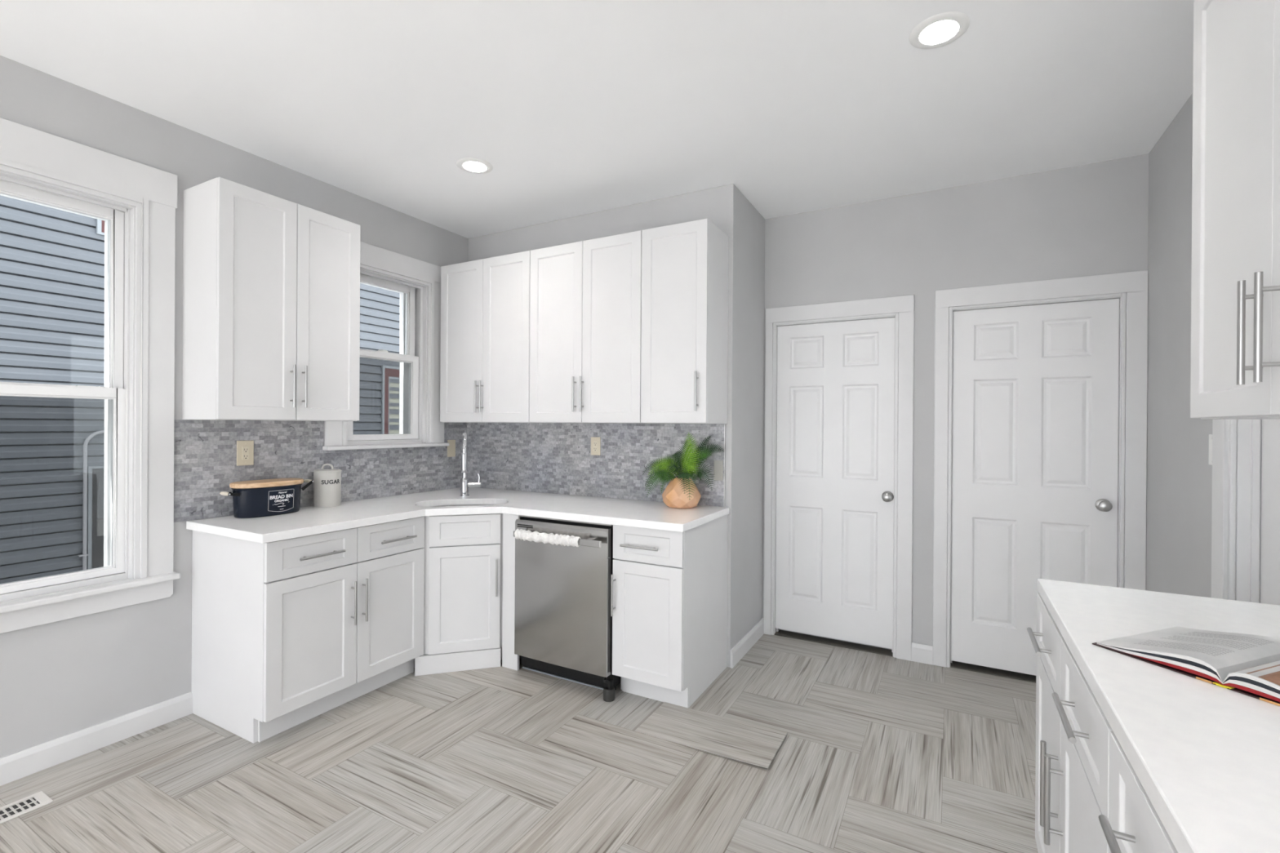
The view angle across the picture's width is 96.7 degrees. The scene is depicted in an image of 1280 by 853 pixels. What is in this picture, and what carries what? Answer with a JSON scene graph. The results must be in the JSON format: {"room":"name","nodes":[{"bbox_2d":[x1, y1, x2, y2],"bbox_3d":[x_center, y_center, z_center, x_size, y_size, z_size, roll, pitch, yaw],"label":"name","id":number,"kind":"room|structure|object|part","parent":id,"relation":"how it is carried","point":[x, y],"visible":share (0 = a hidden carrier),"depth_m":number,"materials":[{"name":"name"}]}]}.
{"room":"kitchen","nodes":[
{"label":"kitchen","id":0,"kind":"room"},
{"bbox_2d":[0,55,468,758],"bbox_3d":[-2.509,-0.022,2.143,0.150,2.757,6.372,0,0,29],"label":"wall","id":1,"kind":"structure","parent":0,"point":[58,679],"depth_m":2.49,"materials":[{"name":"grey paint"}]},
{"bbox_2d":[0,117,180,633],"bbox_3d":[-2.487,-0.189,2.134,0.225,1.938,1.204,0,0,29],"label":"window","id":2,"kind":"structure","parent":1,"relation":"in","point":[39,167],"depth_m":2.50,"materials":[{"name":"white paint"}]},
{"bbox_3d":[-2.569,-0.147,2.178,0.040,1.646,0.900,0,0,29],"label":"frame","id":3,"kind":"part","parent":2,"relation":"part of","materials":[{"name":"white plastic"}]},
{"bbox_3d":[-2.529,-0.542,2.157,0.034,0.831,0.885,0,0,29],"label":"sash","id":4,"kind":"part","parent":2,"relation":"part of","materials":[{"name":"white plastic"}]},
{"bbox_3d":[-2.501,0.239,2.140,0.034,0.815,0.885,0,0,29],"label":"sash","id":5,"kind":"part","parent":2,"relation":"part of","materials":[{"name":"white plastic"}]},
{"bbox_2d":[0,692,192,786],"bbox_3d":[-3.048,1.305,1.002,0.015,0.100,3.858,0,0,29],"label":"baseboard","id":6,"kind":"structure","parent":1,"relation":"attached to","point":[23,763],"depth_m":2.37,"materials":[{"name":"white paint"}]},
{"bbox_2d":[182,177,359,421],"bbox_3d":[-1.816,-0.566,2.872,0.358,1.071,0.683,0,0,29],"label":"upper cabinet","id":7,"kind":"object","parent":1,"relation":"attached to","point":[271,283],"visible":1,"depth_m":2.69,"materials":[{"name":"white paint"}]},
{"bbox_3d":[-1.781,-0.566,2.658,0.019,1.066,0.340,0,0,29],"label":"door","id":8,"kind":"part","parent":7,"relation":"part of","materials":[{"name":"white paint"}]},
{"bbox_3d":[-1.690,-0.197,2.772,0.036,0.208,0.012,0,0,29],"label":"handle","id":9,"kind":"part","parent":7,"relation":"part of","materials":[{"name":"silver metal"}]},
{"bbox_3d":[-1.663,-0.197,2.822,0.036,0.208,0.012,0,0,29],"label":"handle","id":10,"kind":"part","parent":7,"relation":"part of","materials":[{"name":"silver metal"}]},
{"bbox_3d":[-1.617,-0.565,2.958,0.019,1.066,0.339,0,0,29],"label":"door","id":11,"kind":"part","parent":7,"relation":"part of","materials":[{"name":"white paint"}]},
{"bbox_2d":[173,419,466,522],"bbox_3d":[-1.721,0.208,3.422,0.007,0.476,1.810,0,0,29],"label":"tile backsplash","id":12,"kind":"structure","parent":1,"relation":"attached to","point":[205,451],"depth_m":3.06,"materials":[{"name":"grey stone"}]},
{"bbox_2d":[236,440,253,466],"bbox_3d":[-2.003,0.135,2.888,0.009,0.126,0.078,0,0,29],"label":"wall outlet","id":13,"kind":"object","parent":12,"relation":"attached to","point":[245,449],"visible":1,"depth_m":2.88,"materials":[{"name":"beige plastic"}]},
{"bbox_2d":[242,446,248,459],"bbox_3d":[-2.001,0.135,2.887,0.003,0.067,0.033,0,0,29],"label":"receptacle","id":14,"kind":"object","parent":13,"relation":"attached to","point":[245,449],"depth_m":2.89,"materials":[{"name":"grey plastic"}]},
{"bbox_2d":[447,440,455,457],"bbox_3d":[-1.353,0.157,4.081,0.007,0.122,0.072,0,0,29],"label":"blank plate","id":15,"kind":"object","parent":12,"relation":"attached to","point":[451,447],"visible":1,"depth_m":4.08,"materials":[{"name":"beige plastic"}]},
{"bbox_2d":[322,241,448,450],"bbox_3d":[-1.648,-0.490,3.666,0.225,1.253,0.890,0,0,29],"label":"window","id":16,"kind":"structure","parent":1,"relation":"in","point":[417,282],"depth_m":3.88,"materials":[{"name":"white paint"}]},
{"bbox_3d":[-1.661,-0.197,3.673,0.034,0.567,0.534,0,0,29],"label":"sash","id":17,"kind":"part","parent":16,"relation":"part of","materials":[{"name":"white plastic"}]},
{"bbox_3d":[-1.729,-0.425,3.711,0.040,1.083,0.586,0,0,29],"label":"frame","id":18,"kind":"part","parent":16,"relation":"part of","materials":[{"name":"white plastic"}]},
{"bbox_3d":[-1.691,-0.697,3.690,0.034,0.516,0.534,0,0,29],"label":"sash","id":19,"kind":"part","parent":16,"relation":"part of","materials":[{"name":"white plastic"}]},
{"bbox_2d":[0,634,1038,852],"bbox_3d":[-0.691,1.440,1.147,4.316,0.140,6.372,0,0,29],"label":"floor","id":20,"kind":"structure","parent":0,"point":[877,753],"depth_m":2.23,"materials":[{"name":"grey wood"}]},
{"bbox_2d":[0,791,53,823],"bbox_3d":[-2.246,1.355,1.950,0.114,0.006,0.313,0,0,29],"label":"floor vent","id":21,"kind":"object","parent":20,"relation":"in","point":[26,806],"visible":1,"depth_m":2.03,"materials":[{"name":"grey metal"}]},
{"bbox_2d":[191,516,424,743],"bbox_3d":[-1.639,0.923,2.902,0.660,0.875,0.824,0,0,29],"label":"base cabinet","id":22,"kind":"object","parent":20,"relation":"on","point":[286,633],"visible":0.93,"depth_m":2.61,"materials":[{"name":"white paint"}]},
{"bbox_3d":[-1.486,0.958,2.589,0.019,0.584,0.419,0,0,29],"label":"cabinet door","id":23,"kind":"part","parent":22,"relation":"part of","materials":[{"name":"white paint"}]},
{"bbox_3d":[-1.484,0.576,2.588,0.019,0.168,0.419,0,0,29],"label":"drawer","id":24,"kind":"part","parent":22,"relation":"part of","materials":[{"name":"white paint"}]},
{"bbox_3d":[-1.450,0.585,2.593,0.036,0.012,0.208,0,0,29],"label":"handle","id":25,"kind":"part","parent":22,"relation":"part of","materials":[{"name":"silver metal"}]},
{"bbox_3d":[-1.374,0.848,2.735,0.036,0.208,0.012,0,0,29],"label":"handle","id":26,"kind":"part","parent":22,"relation":"part of","materials":[{"name":"silver metal"}]},
{"bbox_3d":[-1.346,0.848,2.786,0.036,0.208,0.012,0,0,29],"label":"handle","id":27,"kind":"part","parent":22,"relation":"part of","materials":[{"name":"silver metal"}]},
{"bbox_3d":[-1.286,0.577,2.950,0.019,0.168,0.399,0,0,29],"label":"drawer","id":28,"kind":"part","parent":22,"relation":"part of","materials":[{"name":"white paint"}]},
{"bbox_3d":[-1.288,0.959,2.950,0.019,0.584,0.399,0,0,29],"label":"cabinet door","id":29,"kind":"part","parent":22,"relation":"part of","materials":[{"name":"white paint"}]},
{"bbox_3d":[-1.254,0.585,2.951,0.036,0.012,0.208,0,0,29],"label":"handle","id":30,"kind":"part","parent":22,"relation":"part of","materials":[{"name":"silver metal"}]},
{"bbox_2d":[413,513,502,675],"bbox_3d":[-1.114,0.926,3.586,0.925,0.875,0.952,0,0,29],"label":"base cabinet","id":31,"kind":"object","parent":20,"relation":"on","point":[463,581],"visible":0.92,"depth_m":3.18,"materials":[{"name":"white paint"}]},
{"bbox_2d":[186,487,729,543],"bbox_3d":[-0.810,0.471,2.951,2.045,0.038,1.761,0,0,29],"label":"countertop","id":32,"kind":"structure","parent":31,"relation":"on","point":[309,520],"depth_m":3.04,"materials":[{"name":"white stone"}]},
{"bbox_2d":[219,478,313,518],"bbox_3d":[-1.884,0.360,2.890,0.184,0.170,0.419,0,0,29],"label":"bin","id":33,"kind":"object","parent":32,"relation":"on","point":[252,499],"visible":1,"depth_m":2.81,"materials":[{"name":"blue metal"}]},
{"bbox_3d":[-1.886,0.287,2.885,0.184,0.024,0.332,0,0,29],"label":"bin lid","id":34,"kind":"part","parent":33,"relation":"part of","materials":[{"name":"brown wood"}]},
{"bbox_2d":[313,463,341,507],"bbox_3d":[-1.756,0.327,3.196,0.139,0.238,0.139,0,0,29],"label":"sugar canister","id":35,"kind":"object","parent":32,"relation":"on","point":[326,482],"visible":1,"depth_m":3.14,"materials":[{"name":"grey ceramic"}]},
{"bbox_2d":[432,504,488,506],"bbox_3d":[-1.054,0.574,3.378,0.536,0.170,0.322,0,0,-17],"label":"sink","id":36,"kind":"object","parent":32,"relation":"in","point":[473,504],"visible":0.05,"depth_m":3.53,"materials":[{"name":"grey metal"}]},
{"bbox_2d":[459,432,480,496],"bbox_3d":[-1.080,0.244,3.618,0.128,0.411,0.224,0,0,-16],"label":"kitchen faucet","id":37,"kind":"object","parent":32,"relation":"on","point":[464,484],"visible":1,"depth_m":3.66,"materials":[{"name":"silver metal"}]},
{"bbox_2d":[459,477,469,496],"bbox_3d":[-1.136,0.390,3.687,0.060,0.118,0.060,0,0,-16],"label":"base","id":38,"kind":"object","parent":37,"relation":"attached to","point":[464,484],"depth_m":3.66,"materials":[{"name":"silver metal"}]},
{"bbox_3d":[-1.111,0.186,3.605,0.033,0.295,0.202,0,0,-16],"label":"spout","id":39,"kind":"part","parent":37,"relation":"part of","materials":[{"name":"silver metal"}]},
{"bbox_3d":[-1.082,0.350,3.703,0.083,0.090,0.033,0,0,-16],"label":"lever","id":40,"kind":"part","parent":37,"relation":"part of","materials":[{"name":"silver metal"}]},
{"bbox_2d":[642,432,724,508],"bbox_3d":[0.219,0.246,3.225,0.489,0.426,0.270,0,0,29],"label":"potted fern","id":41,"kind":"object","parent":32,"relation":"on","point":[681,492],"visible":1,"depth_m":3.18,"materials":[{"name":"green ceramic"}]},
{"bbox_2d":[662,476,701,508],"bbox_3d":[0.237,0.375,3.247,0.214,0.167,0.214,0,0,29],"label":"pot","id":42,"kind":"object","parent":41,"relation":"attached to","point":[673,496],"depth_m":3.17,"materials":[{"name":"orange ceramic"}]},
{"bbox_3d":[-0.980,0.963,3.188,0.382,0.588,0.019,0,0,-16],"label":"cabinet door","id":43,"kind":"part","parent":31,"relation":"part of","materials":[{"name":"white paint"}]},
{"bbox_3d":[-0.978,0.580,3.187,0.382,0.166,0.019,0,0,-16],"label":"false drawer","id":44,"kind":"part","parent":31,"relation":"part of","materials":[{"name":"white paint"}]},
{"bbox_3d":[-0.810,0.851,3.209,0.012,0.208,0.036,0,0,-16],"label":"handle","id":45,"kind":"part","parent":31,"relation":"part of","materials":[{"name":"silver metal"}]},
{"bbox_2d":[502,513,519,671],"bbox_3d":[-0.729,0.929,3.216,0.114,0.874,0.016,0,0,29],"label":"filler panel","id":46,"kind":"object","parent":20,"relation":"on","point":[509,660],"visible":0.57,"depth_m":3.21,"materials":[{"name":"white paint"}]},
{"bbox_2d":[513,515,620,702],"bbox_3d":[-0.282,0.932,3.234,0.646,0.874,0.694,0,0,29],"label":"dishwasher","id":47,"kind":"object","parent":20,"relation":"on","point":[563,620],"depth_m":2.98,"materials":[{"name":"silver metal"}]},
{"bbox_3d":[-0.486,0.584,2.978,0.412,0.062,0.048,0,0,29],"label":"handle cover","id":48,"kind":"part","parent":47,"relation":"part of","materials":[{"name":"white fabric"}]},
{"bbox_3d":[-0.427,0.583,2.973,0.556,0.032,0.063,0,0,29],"label":"handle","id":49,"kind":"part","parent":47,"relation":"part of","materials":[{"name":"silver metal"}]},
{"bbox_3d":[-0.393,1.310,3.073,0.602,0.093,0.022,0,0,29],"label":"kick plate","id":50,"kind":"part","parent":47,"relation":"part of","materials":[{"name":"black plastic"}]},
{"bbox_3d":[-0.156,1.341,2.859,0.060,0.059,0.060,0,0,29],"label":"leg","id":51,"kind":"part","parent":47,"relation":"part of","materials":[{"name":"black plastic"}]},
{"bbox_2d":[610,515,728,707],"bbox_3d":[0.170,0.935,3.051,0.389,0.875,0.660,0,0,29],"label":"base cabinet","id":52,"kind":"object","parent":20,"relation":"on","point":[668,588],"visible":0.91,"depth_m":2.83,"materials":[{"name":"white paint"}]},
{"bbox_3d":[-0.134,0.846,2.862,0.012,0.208,0.036,0,0,29],"label":"handle","id":53,"kind":"part","parent":52,"relation":"part of","materials":[{"name":"silver metal"}]},
{"bbox_3d":[-0.001,0.592,2.789,0.208,0.012,0.036,0,0,29],"label":"handle","id":54,"kind":"part","parent":52,"relation":"part of","materials":[{"name":"silver metal"}]},
{"bbox_3d":[0.033,0.968,2.801,0.386,0.584,0.019,0,0,29],"label":"cabinet door","id":55,"kind":"part","parent":52,"relation":"part of","materials":[{"name":"white paint"}]},
{"bbox_3d":[0.036,0.585,2.801,0.386,0.170,0.019,0,0,29],"label":"drawer","id":56,"kind":"part","parent":52,"relation":"part of","materials":[{"name":"white paint"}]},
{"bbox_2d":[635,702,786,768],"bbox_3d":[0.317,1.366,2.550,0.608,0.015,0.308,0,0,29],"label":"tile","id":57,"kind":"object","parent":20,"relation":"on","point":[748,743],"depth_m":2.53,"materials":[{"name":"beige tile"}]},
{"bbox_2d":[1026,592,1112,852],"bbox_3d":[1.264,0.945,1.219,0.660,0.875,0.914,0,0,29],"label":"base cabinet","id":58,"kind":"object","parent":20,"relation":"on","point":[1072,766],"visible":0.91,"depth_m":1.30,"materials":[{"name":"white paint"}]},
{"bbox_3d":[1.105,0.596,1.574,0.036,0.012,0.208,0,0,29],"label":"handle","id":59,"kind":"part","parent":58,"relation":"part of","materials":[{"name":"silver metal"}]},
{"bbox_3d":[1.125,0.977,1.559,0.019,0.584,0.446,0,0,29],"label":"cabinet door","id":60,"kind":"part","parent":58,"relation":"part of","materials":[{"name":"white paint"}]},
{"bbox_3d":[1.010,0.886,1.405,0.036,0.208,0.012,0,0,29],"label":"handle","id":61,"kind":"part","parent":58,"relation":"part of","materials":[{"name":"silver metal"}]},
{"bbox_3d":[1.130,0.595,1.563,0.019,0.168,0.436,0,0,29],"label":"drawer","id":62,"kind":"part","parent":58,"relation":"part of","materials":[{"name":"white paint"}]},
{"bbox_3d":[0.977,0.886,1.344,0.036,0.208,0.012,0,0,29],"label":"handle","id":63,"kind":"part","parent":58,"relation":"part of","materials":[{"name":"silver metal"}]},
{"bbox_3d":[0.880,0.595,1.164,0.036,0.012,0.208,0,0,29],"label":"handle","id":64,"kind":"part","parent":58,"relation":"part of","materials":[{"name":"silver metal"}]},
{"bbox_3d":[0.906,0.977,1.158,0.019,0.584,0.462,0,0,29],"label":"cabinet door","id":65,"kind":"part","parent":58,"relation":"part of","materials":[{"name":"white paint"}]},
{"bbox_3d":[0.911,0.595,1.162,0.019,0.168,0.472,0,0,29],"label":"drawer","id":66,"kind":"part","parent":58,"relation":"part of","materials":[{"name":"white paint"}]},
{"bbox_2d":[1097,731,1177,852],"bbox_3d":[0.824,0.944,0.415,0.660,0.875,0.914,0,0,29],"label":"base cabinet","id":67,"kind":"object","parent":20,"relation":"on","point":[1133,824],"visible":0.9,"depth_m":0.84,"materials":[{"name":"white paint"}]},
{"bbox_3d":[0.663,0.595,0.765,0.036,0.012,0.208,0,0,29],"label":"handle","id":68,"kind":"part","parent":67,"relation":"part of","materials":[{"name":"silver metal"}]},
{"bbox_2d":[1037,578,1279,852],"bbox_3d":[1.048,0.487,0.810,0.594,0.038,1.825,0,0,29],"label":"countertop","id":69,"kind":"structure","parent":67,"relation":"on","point":[1206,756],"depth_m":0.91,"materials":[{"name":"white stone"}]},
{"bbox_2d":[1092,626,1279,706],"bbox_3d":[1.179,0.449,1.071,0.294,0.037,0.424,0,0,-21],"label":"open book","id":70,"kind":"object","parent":69,"relation":"on","point":[1247,664],"visible":1,"depth_m":1.09,"materials":[{"name":"white paper"}]},
{"bbox_2d":[1195,676,1212,684],"bbox_3d":[1.033,0.465,1.043,0.001,0.004,0.022,0,0,-21],"label":"print","id":71,"kind":"object","parent":70,"relation":"on","point":[1197,677],"depth_m":1.04},
{"bbox_2d":[1233,662,1279,685],"bbox_3d":[1.140,0.446,0.943,0.120,0.029,0.188,0,0,-21],"label":"photo","id":72,"kind":"object","parent":70,"relation":"on","point":[1266,674],"depth_m":0.99},
{"bbox_2d":[1259,697,1279,706],"bbox_3d":[1.066,0.465,0.956,0.001,0.004,0.035,0,0,-21],"label":"print","id":73,"kind":"object","parent":70,"relation":"on","point":[1261,699],"depth_m":0.96},
{"bbox_2d":[0,0,1195,238],"bbox_3d":[-0.672,-1.447,1.142,4.316,0.120,6.372,0,0,29],"label":"ceiling","id":74,"kind":"structure","parent":0,"point":[575,108],"depth_m":2.32,"materials":[{"name":"white paint"}]},
{"bbox_2d":[456,157,493,173],"bbox_3d":[-0.881,-1.388,3.035,0.188,0.006,0.188,0,0,29],"label":"recessed light","id":75,"kind":"object","parent":74,"relation":"in","point":[471,165],"visible":1,"depth_m":3.02,"materials":[{"name":"white plastic"}]},
{"bbox_2d":[909,11,969,48],"bbox_3d":[1.040,-1.373,1.980,0.188,0.006,0.188,0,0,29],"label":"recessed light","id":76,"kind":"object","parent":74,"relation":"in","point":[940,29],"visible":1,"depth_m":1.97,"materials":[{"name":"white plastic"}]},
{"bbox_2d":[467,183,765,667],"bbox_3d":[-0.197,-0.010,4.070,2.061,2.757,0.772,0,0,29],"label":"wall","id":77,"kind":"structure","parent":0,"point":[726,206],"depth_m":3.48,"materials":[{"name":"grey paint"}]},
{"bbox_2d":[440,250,531,422],"bbox_3d":[-0.960,-0.562,3.844,0.778,1.071,0.358,0,0,29],"label":"upper cabinet","id":78,"kind":"object","parent":77,"relation":"attached to","point":[485,364],"visible":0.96,"depth_m":3.70,"materials":[{"name":"white paint"}]},
{"bbox_3d":[-1.195,-0.564,3.820,0.387,1.066,0.019,0,0,29],"label":"door","id":79,"kind":"part","parent":78,"relation":"part of","materials":[{"name":"white paint"}]},
{"bbox_3d":[-1.069,-0.195,3.719,0.012,0.208,0.036,0,0,29],"label":"handle","id":80,"kind":"part","parent":78,"relation":"part of","materials":[{"name":"silver metal"}]},
{"bbox_3d":[-1.033,-0.194,3.699,0.012,0.208,0.036,0,0,29],"label":"handle","id":81,"kind":"part","parent":78,"relation":"part of","materials":[{"name":"silver metal"}]},
{"bbox_3d":[-0.853,-0.561,3.633,0.387,1.066,0.019,0,0,29],"label":"door","id":82,"kind":"part","parent":78,"relation":"part of","materials":[{"name":"white paint"}]},
{"bbox_2d":[528,230,648,423],"bbox_3d":[-0.272,-0.556,3.468,0.784,1.071,0.358,0,0,29],"label":"upper cabinet","id":83,"kind":"object","parent":77,"relation":"attached to","point":[585,296],"visible":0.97,"depth_m":3.32,"materials":[{"name":"white paint"}]},
{"bbox_3d":[-0.509,-0.559,3.445,0.390,1.066,0.019,0,0,29],"label":"door","id":84,"kind":"part","parent":83,"relation":"part of","materials":[{"name":"white paint"}]},
{"bbox_3d":[-0.387,-0.190,3.346,0.012,0.208,0.036,0,0,29],"label":"handle","id":85,"kind":"part","parent":83,"relation":"part of","materials":[{"name":"silver metal"}]},
{"bbox_3d":[-0.342,-0.189,3.321,0.012,0.208,0.036,0,0,29],"label":"handle","id":86,"kind":"part","parent":83,"relation":"part of","materials":[{"name":"silver metal"}]},
{"bbox_3d":[-0.164,-0.556,3.256,0.390,1.066,0.019,0,0,29],"label":"door","id":87,"kind":"part","parent":83,"relation":"part of","materials":[{"name":"white paint"}]},
{"bbox_2d":[466,422,725,506],"bbox_3d":[-0.398,0.216,3.734,2.015,0.476,0.009,0,0,29],"label":"tile backsplash","id":88,"kind":"structure","parent":77,"relation":"attached to","point":[552,458],"depth_m":3.71,"materials":[{"name":"grey stone"}]},
{"bbox_2d":[591,436,600,455],"bbox_3d":[-0.286,0.127,3.665,0.072,0.117,0.009,0,0,29],"label":"wall outlet","id":89,"kind":"object","parent":88,"relation":"attached to","point":[595,441],"visible":1,"depth_m":3.66,"materials":[{"name":"beige plastic"}]},
{"bbox_2d":[593,440,597,451],"bbox_3d":[-0.287,0.127,3.663,0.033,0.067,0.003,0,0,29],"label":"receptacle","id":90,"kind":"object","parent":89,"relation":"attached to","point":[595,442],"depth_m":3.66,"materials":[{"name":"grey plastic"}]},
{"bbox_2d":[713,460,723,480],"bbox_3d":[0.450,0.252,3.263,0.056,0.115,0.007,0,0,29],"label":"blank plate","id":91,"kind":"object","parent":88,"relation":"attached to","point":[717,464],"visible":1,"depth_m":3.26,"materials":[{"name":"beige plastic"}]},
{"bbox_2d":[640,218,728,423],"bbox_3d":[0.246,-0.553,3.185,0.390,1.071,0.358,0,0,29],"label":"upper cabinet","id":92,"kind":"object","parent":77,"relation":"attached to","point":[684,333],"visible":1,"depth_m":3.07,"materials":[{"name":"white paint"}]},
{"bbox_3d":[0.295,-0.184,2.974,0.012,0.208,0.036,0,0,29],"label":"handle","id":93,"kind":"part","parent":92,"relation":"part of","materials":[{"name":"silver metal"}]},
{"bbox_2d":[729,617,764,668],"bbox_3d":[0.671,1.325,3.513,0.014,0.100,0.632,0,0,29],"label":"baseboard","id":94,"kind":"structure","parent":77,"relation":"attached to","point":[744,646],"depth_m":3.46,"materials":[{"name":"white paint"}]},
{"bbox_2d":[762,153,1148,649],"bbox_3d":[1.717,0.004,3.385,1.955,2.757,0.140,0,0,29],"label":"wall","id":95,"kind":"structure","parent":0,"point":[1091,219],"depth_m":3.31,"materials":[{"name":"grey paint"}]},
{"bbox_2d":[764,294,915,661],"bbox_3d":[1.236,0.300,3.596,0.893,2.157,0.149,0,0,29],"label":"door","id":96,"kind":"structure","parent":95,"relation":"attached to","point":[839,393],"depth_m":3.57,"materials":[{"name":"white paint"}]},
{"bbox_3d":[1.483,0.424,3.414,0.066,0.066,0.067,0,0,29],"label":"knob","id":97,"kind":"part","parent":96,"relation":"part of","materials":[{"name":"silver metal"}]},
{"bbox_2d":[911,642,933,665],"bbox_3d":[1.653,1.329,3.329,0.122,0.105,0.014,0,0,29],"label":"baseboard","id":98,"kind":"structure","parent":95,"relation":"attached to","point":[921,653],"depth_m":3.32,"materials":[{"name":"white paint"}]},
{"bbox_2d":[932,270,1148,683],"bbox_3d":[2.136,0.300,3.104,0.950,2.170,0.149,0,0,29],"label":"door","id":99,"kind":"structure","parent":95,"relation":"attached to","point":[1040,407],"depth_m":3.10,"materials":[{"name":"white paint"}]},
{"bbox_3d":[2.386,0.407,2.921,0.066,0.066,0.067,0,0,29],"label":"knob","id":100,"kind":"part","parent":99,"relation":"part of","materials":[{"name":"silver metal"}]},
{"bbox_2d":[1146,93,1237,597],"bbox_3d":[1.147,0.005,0.145,0.150,2.757,6.372,0,0,29],"label":"wall","id":101,"kind":"structure","parent":0,"point":[1179,497],"depth_m":2.51,"materials":[{"name":"grey paint"}]},
{"bbox_2d":[1208,434,1212,465],"bbox_3d":[2.134,0.087,2.119,0.008,0.114,0.070,0,0,29],"label":"light switch","id":102,"kind":"object","parent":101,"relation":"attached to","point":[1210,435],"visible":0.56,"depth_m":2.13,"materials":[{"name":"white plastic"}]},
{"bbox_2d":[1190,0,1279,419],"bbox_3d":[1.340,-0.554,1.022,0.358,1.071,0.839,0,0,29],"label":"upper cabinet","id":103,"kind":"object","parent":101,"relation":"attached to","point":[1235,283],"visible":1,"depth_m":1.25,"materials":[{"name":"white paint"}]},
{"bbox_3d":[1.213,-0.187,1.133,0.036,0.208,0.012,0,0,29],"label":"handle","id":104,"kind":"part","parent":103,"relation":"part of","materials":[{"name":"silver metal"}]},
{"bbox_3d":[1.179,-0.188,1.069,0.036,0.208,0.012,0,0,29],"label":"handle","id":105,"kind":"part","parent":103,"relation":"part of","materials":[{"name":"silver metal"}]},
{"bbox_3d":[1.121,-0.556,0.902,0.019,1.066,0.418,0,0,29],"label":"door","id":106,"kind":"part","parent":103,"relation":"part of","materials":[{"name":"white paint"}]},
{"bbox_2d":[1211,419,1279,605],"bbox_3d":[1.940,0.146,1.682,0.128,2.487,0.862,0,0,29],"label":"door","id":107,"kind":"structure","parent":101,"relation":"in","point":[1252,507],"depth_m":1.93,"materials":[{"name":"white paint"}]},
{"bbox_3d":[1.898,0.146,1.705,0.031,2.487,0.862,0,0,29],"label":"casing","id":108,"kind":"part","parent":107,"relation":"part of","materials":[{"name":"white paint"}]},
{"label":"outside","id":109,"kind":"structure","parent":0,"visible":0},
{"bbox_3d":[-2.656,2.028,3.831,26.000,0.150,30.000,0,0,29],"label":"ground","id":110,"kind":"structure","parent":109,"visible":0},
{"bbox_2d":[0,195,399,583],"bbox_3d":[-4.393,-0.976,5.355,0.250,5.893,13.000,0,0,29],"label":"neighbor house","id":111,"kind":"structure","parent":110,"relation":"on","point":[52,260],"depth_m":4.61,"materials":[{"name":"blue plastic"}]},
{"bbox_3d":[-4.407,1.113,5.172,0.031,1.553,0.928,0,0,29],"label":"hatch frame","id":112,"kind":"part","parent":111,"relation":"part of","materials":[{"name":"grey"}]},
{"bbox_3d":[-3.034,-0.080,7.684,0.017,1.128,0.858,0,0,29],"label":"window sash","id":113,"kind":"part","parent":111,"relation":"part of","materials":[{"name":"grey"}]},
{"bbox_2d":[389,382,399,434],"bbox_3d":[-3.035,-0.080,7.685,0.013,1.068,0.822,0,0,29],"label":"window blind","id":114,"kind":"object","parent":111,"relation":"hanging from","point":[393,387],"depth_m":7.39,"materials":[{"name":"grey plastic"}]}
]}

